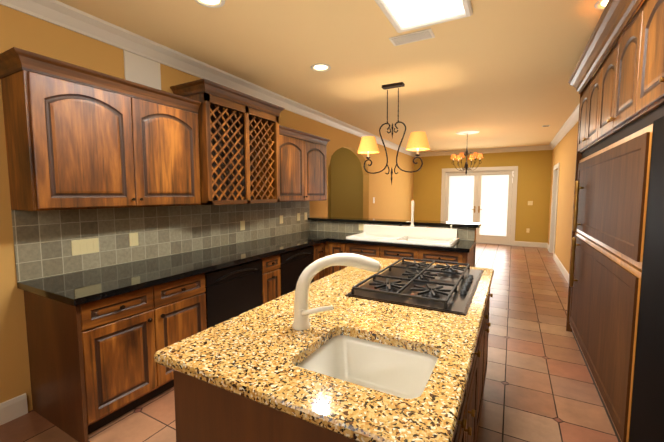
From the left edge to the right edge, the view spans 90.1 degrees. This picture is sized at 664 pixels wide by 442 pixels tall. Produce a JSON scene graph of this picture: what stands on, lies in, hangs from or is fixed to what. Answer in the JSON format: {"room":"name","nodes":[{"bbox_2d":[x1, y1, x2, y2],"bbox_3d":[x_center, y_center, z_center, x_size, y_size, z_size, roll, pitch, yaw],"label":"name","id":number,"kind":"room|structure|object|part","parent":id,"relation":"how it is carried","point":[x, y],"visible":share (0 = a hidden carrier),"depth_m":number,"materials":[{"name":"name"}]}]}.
{"room":"kitchen","nodes":[
{"label":"kitchen","id":0,"kind":"room"},
{"bbox_2d":[0,4,413,411],"bbox_3d":[0.224,-0.447,6.577,0.140,2.820,10.290,3,5,28],"label":"wall","id":1,"kind":"structure","parent":0,"point":[23,31],"depth_m":2.40,"materials":[{"name":"beige paint"}]},
{"bbox_2d":[0,55,200,210],"bbox_3d":[-1.654,-0.555,2.593,0.348,0.890,1.235,3,5,28],"label":"upper cabinet","id":2,"kind":"object","parent":1,"relation":"attached to","point":[78,137],"depth_m":2.26,"materials":[{"name":"brown wood"}]},
{"bbox_2d":[123,50,160,89],"bbox_3d":[-1.650,-1.283,2.899,0.012,0.290,0.320,3,5,28],"label":"air vent","id":3,"kind":"object","parent":1,"relation":"in","point":[138,69],"visible":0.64,"depth_m":2.88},
{"bbox_2d":[11,201,309,281],"bbox_3d":[-1.233,0.038,3.773,0.010,0.482,3.619,3,5,28],"label":"backsplash","id":4,"kind":"structure","parent":1,"relation":"attached to","point":[42,244],"depth_m":2.88,"materials":[{"name":"tile"}]},
{"bbox_2d":[71,238,98,255],"bbox_3d":[-1.894,0.196,2.549,0.008,0.115,0.184,3,5,28],"label":"switch plate","id":5,"kind":"object","parent":4,"relation":"attached to","point":[84,246],"visible":1,"depth_m":2.54,"materials":[{"name":"beige plastic"}]},
{"bbox_2d":[129,232,138,245],"bbox_3d":[-1.717,0.159,2.872,0.008,0.115,0.075,3,5,28],"label":"electrical outlet plate","id":6,"kind":"object","parent":4,"relation":"attached to","point":[133,239],"visible":1,"depth_m":2.87,"materials":[{"name":"beige plastic"}]},
{"bbox_2d":[240,221,244,229],"bbox_3d":[-1.085,0.054,4.026,0.008,0.115,0.075,3,5,28],"label":"electrical outlet plate","id":7,"kind":"object","parent":4,"relation":"attached to","point":[242,225],"visible":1,"depth_m":4.02,"materials":[{"name":"beige plastic"}]},
{"bbox_2d":[0,0,415,155],"bbox_3d":[0.296,-1.780,6.348,0.100,0.125,10.150,3,5,28],"label":"crown molding","id":8,"kind":"structure","parent":1,"relation":"attached to","point":[61,14],"depth_m":2.95,"materials":[{"name":"white wood"}]},
{"bbox_2d":[170,79,284,204],"bbox_3d":[-1.045,-0.746,3.572,0.469,1.110,1.174,3,5,28],"label":"wine rack cabinet","id":9,"kind":"object","parent":1,"relation":"attached to","point":[239,146],"visible":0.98,"depth_m":3.49,"materials":[{"name":"brown wood"}]},
{"bbox_2d":[279,129,326,201],"bbox_3d":[-0.532,-0.724,4.644,0.348,0.890,1.275,3,5,28],"label":"upper cabinet","id":10,"kind":"object","parent":1,"relation":"attached to","point":[302,166],"depth_m":4.51,"materials":[{"name":"brown wood"}]},
{"bbox_2d":[0,243,617,441],"bbox_3d":[1.494,1.191,4.480,4.740,0.100,12.900,3,5,28],"label":"floor","id":11,"kind":"structure","parent":0,"point":[539,385],"depth_m":2.62,"materials":[{"name":"tile"}]},
{"bbox_2d":[24,220,339,441],"bbox_3d":[-0.870,0.659,3.746,0.720,1.080,3.770,3,5,28],"label":"base cabinet","id":12,"kind":"object","parent":11,"relation":"on","point":[94,366],"depth_m":2.17,"materials":[{"name":"brown wood"}]},
{"bbox_2d":[17,217,480,305],"bbox_3d":[-0.062,0.236,3.304,2.527,0.245,3.890,3,5,28],"label":"countertop","id":13,"kind":"structure","parent":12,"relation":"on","point":[82,287],"depth_m":2.81,"materials":[{"name":"black stone"}]},
{"bbox_2d":[346,224,458,246],"bbox_3d":[0.898,0.182,4.263,1.330,0.184,0.625,3,5,28],"label":"sink","id":14,"kind":"object","parent":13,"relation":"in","point":[439,236],"visible":0.92,"depth_m":4.36,"materials":[{"name":"white ceramic"}]},
{"bbox_2d":[399,200,451,227],"bbox_3d":[1.230,-0.096,4.376,0.688,0.350,0.058,3,5,28],"label":"faucet","id":15,"kind":"object","parent":14,"relation":"on","point":[412,214],"visible":1,"depth_m":4.44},
{"bbox_2d":[205,259,262,328],"bbox_3d":[-1.144,0.819,3.207,0.673,0.850,0.692,3,5,28],"label":"dishwasher","id":16,"kind":"object","parent":11,"relation":"on","point":[233,291],"visible":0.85,"depth_m":2.99,"materials":[{"name":"black metal"}]},
{"bbox_2d":[279,246,313,295],"bbox_3d":[-0.670,0.748,4.073,0.673,0.850,0.672,3,5,28],"label":"dishwasher","id":17,"kind":"object","parent":11,"relation":"on","point":[294,264],"visible":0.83,"depth_m":3.81,"materials":[{"name":"black metal"}]},
{"bbox_2d":[173,291,492,441],"bbox_3d":[0.308,0.908,1.969,1.064,0.875,2.050,3,5,28],"label":"kitchen island","id":18,"kind":"object","parent":11,"relation":"on","point":[206,412],"visible":0.33,"depth_m":1.18,"materials":[{"name":"brown wood"}]},
{"bbox_2d":[154,257,493,441],"bbox_3d":[0.303,0.453,1.923,1.050,0.040,2.150,3,5,28],"label":"island countertop","id":19,"kind":"structure","parent":18,"relation":"on","point":[259,354],"depth_m":1.21,"materials":[{"name":"beige stone"}]},
{"bbox_2d":[292,253,380,329],"bbox_3d":[0.020,0.305,1.483,0.332,0.326,0.283,3,5,28],"label":"island faucet","id":20,"kind":"object","parent":19,"relation":"on","point":[302,311],"visible":1,"depth_m":1.44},
{"bbox_2d":[297,335,437,398],"bbox_3d":[0.134,0.632,1.227,0.520,0.198,0.445,3,5,28],"label":"island sink","id":21,"kind":"object","parent":19,"relation":"in","point":[396,371],"visible":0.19,"depth_m":1.39,"materials":[{"name":"white ceramic"}]},
{"bbox_2d":[345,258,482,315],"bbox_3d":[0.616,0.382,2.220,0.650,0.051,1.060,3,5,28],"label":"cooktop","id":22,"kind":"object","parent":19,"relation":"in","point":[447,288],"visible":1,"depth_m":2.00,"materials":[{"name":"black metal"}]},
{"bbox_2d":[328,222,475,274],"bbox_3d":[0.893,0.603,4.423,1.787,1.080,0.890,3,5,28],"label":"base cabinet","id":23,"kind":"object","parent":11,"relation":"on","point":[464,233],"depth_m":4.15,"materials":[{"name":"brown wood"}]},
{"bbox_2d":[566,0,663,441],"bbox_3d":[1.812,0.041,1.389,0.916,2.700,4.760,3,5,28],"label":"tall cabinet","id":24,"kind":"object","parent":11,"relation":"on","point":[615,317],"depth_m":1.99,"materials":[{"name":"brown wood"}]},
{"bbox_3d":[1.812,-0.887,1.313,0.916,0.839,4.760,3,5,28],"label":"top of the fridge unit","id":25,"kind":"part","parent":24,"relation":"part of","materials":[{"name":"brown wood"}]},
{"bbox_2d":[328,160,330,216],"bbox_3d":[-0.837,-0.514,7.386,0.100,2.820,3.400,3,5,28],"label":"wall","id":26,"kind":"structure","parent":0,"point":[329,169],"depth_m":8.68,"materials":[{"name":"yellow paint"}]},
{"bbox_2d":[331,147,362,217],"bbox_3d":[0.532,-0.607,8.515,1.180,2.820,0.100,3,5,28],"label":"wall","id":27,"kind":"structure","parent":0,"point":[345,185],"depth_m":8.52,"materials":[{"name":"green paint"}]},
{"bbox_2d":[57,0,644,152],"bbox_3d":[0.581,-1.760,4.736,6.820,0.100,12.900,3,5,28],"label":"ceiling","id":28,"kind":"structure","parent":0,"point":[497,73],"depth_m":3.19,"materials":[{"name":"paint"}]},
{"bbox_2d":[194,0,224,7],"bbox_3d":[-0.832,-1.529,2.237,0.210,0.070,0.210,3,5,28],"label":"recessed light","id":29,"kind":"object","parent":28,"relation":"in","point":[220,4],"visible":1,"depth_m":2.29,"materials":[{"name":"white"}]},
{"bbox_2d":[311,64,330,71],"bbox_3d":[-0.118,-1.630,3.461,0.210,0.070,0.210,3,5,28],"label":"recessed light","id":30,"kind":"object","parent":28,"relation":"in","point":[321,67],"visible":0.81,"depth_m":3.46,"materials":[{"name":"white"}]},
{"bbox_2d":[357,82,429,184],"bbox_3d":[0.739,-1.048,4.058,0.911,1.208,0.280,3,5,28],"label":"pendant light","id":31,"kind":"object","parent":28,"relation":"hanging from","point":[418,141],"visible":1,"depth_m":4.04,"materials":[{"name":"metal"}]},
{"bbox_2d":[389,28,434,45],"bbox_3d":[0.673,-1.544,2.796,0.350,0.012,0.160,3,5,28],"label":"ceiling vent","id":32,"kind":"object","parent":28,"relation":"in","point":[425,34],"visible":0.98,"depth_m":2.78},
{"bbox_2d":[375,0,472,32],"bbox_3d":[0.465,-1.464,1.968,0.560,0.034,1.300,3,5,28],"label":"skylight","id":33,"kind":"object","parent":28,"relation":"in","point":[404,15],"visible":1,"depth_m":2.38,"materials":[{"name":"white glass"}]},
{"bbox_2d":[456,130,479,134],"bbox_3d":[2.917,-1.893,7.139,0.480,0.030,0.480,3,5,28],"label":"ceiling medallion","id":34,"kind":"object","parent":28,"relation":"attached to","point":[468,132],"visible":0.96,"depth_m":7.07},
{"bbox_2d":[451,134,482,173],"bbox_3d":[2.917,-1.440,7.176,0.646,0.880,0.646,3,5,28],"label":"chandelier","id":35,"kind":"object","parent":34,"relation":"hanging from","point":[460,156],"visible":1,"depth_m":7.17,"materials":[{"name":"metal"}]},
{"bbox_2d":[594,0,607,9],"bbox_3d":[1.925,-1.531,2.260,0.210,0.070,0.210,3,5,28],"label":"recessed light","id":36,"kind":"object","parent":28,"relation":"in","point":[598,6],"visible":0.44,"depth_m":2.31,"materials":[{"name":"white"}]},
{"bbox_2d":[413,150,552,242],"bbox_3d":[3.408,-0.779,10.608,6.260,2.820,0.140,3,5,28],"label":"wall","id":37,"kind":"structure","parent":0,"point":[534,177],"depth_m":9.48,"materials":[{"name":"yellow paint"}]},
{"bbox_2d":[445,172,477,222],"bbox_3d":[4.013,-0.434,10.319,0.921,2.156,0.045,3,5,28],"label":"french door","id":38,"kind":"structure","parent":37,"relation":"in","point":[474,178],"depth_m":10.27,"materials":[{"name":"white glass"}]},
{"bbox_2d":[448,173,474,221],"bbox_3d":[3.995,-0.531,10.278,0.725,1.857,0.028,3,5,28],"label":"window blind","id":39,"kind":"object","parent":37,"relation":"attached to","point":[465,196],"visible":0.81,"depth_m":10.26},
{"bbox_2d":[441,166,517,245],"bbox_3d":[4.408,-0.469,10.074,2.090,2.290,0.162,3,5,28],"label":"door frame","id":40,"kind":"structure","parent":37,"relation":"attached to","point":[504,168],"depth_m":9.64,"materials":[{"name":"white wood"}]},
{"bbox_2d":[416,145,547,155],"bbox_3d":[4.316,-2.070,9.867,3.540,0.125,0.100,3,5,28],"label":"crown molding","id":41,"kind":"structure","parent":37,"relation":"attached to","point":[541,147],"depth_m":9.70,"materials":[{"name":"white wood"}]},
{"bbox_2d":[476,171,512,244],"bbox_3d":[4.825,-0.398,9.878,0.921,2.156,0.045,3,5,28],"label":"french door","id":42,"kind":"structure","parent":37,"relation":"in","point":[490,237],"depth_m":9.86,"materials":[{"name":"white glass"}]},
{"bbox_2d":[480,172,508,235],"bbox_3d":[4.807,-0.494,9.836,0.725,1.857,0.028,3,5,28],"label":"window blind","id":43,"kind":"object","parent":37,"relation":"attached to","point":[500,199],"visible":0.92,"depth_m":9.83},
{"bbox_2d":[515,241,545,247],"bbox_3d":[5.645,0.664,9.414,0.800,0.140,0.016,3,5,28],"label":"baseboard","id":44,"kind":"structure","parent":37,"relation":"attached to","point":[517,243],"depth_m":9.41,"materials":[{"name":"white wood"}]},
{"bbox_2d":[548,122,577,272],"bbox_3d":[4.530,-0.423,6.288,0.140,2.820,6.677,3,5,28],"label":"wall","id":45,"kind":"structure","parent":0,"point":[564,152],"depth_m":6.43,"materials":[{"name":"beige paint"}]},
{"bbox_2d":[549,163,559,258],"bbox_3d":[5.368,-0.254,8.013,0.022,2.200,1.100,3,5,28],"label":"door frame","id":46,"kind":"structure","parent":45,"relation":"attached to","point":[554,203],"depth_m":8.35,"materials":[{"name":"white wood"}]},
{"bbox_2d":[554,253,568,282],"bbox_3d":[3.987,0.981,5.568,0.016,0.140,4.680,3,5,28],"label":"baseboard","id":47,"kind":"structure","parent":45,"relation":"attached to","point":[558,262],"depth_m":6.39,"materials":[{"name":"white wood"}]},
{"bbox_2d":[548,103,579,149],"bbox_3d":[4.418,-1.770,6.222,0.100,0.125,6.425,3,5,28],"label":"crown molding","id":48,"kind":"structure","parent":45,"relation":"attached to","point":[573,118],"depth_m":6.31,"materials":[{"name":"white wood"}]}
]}

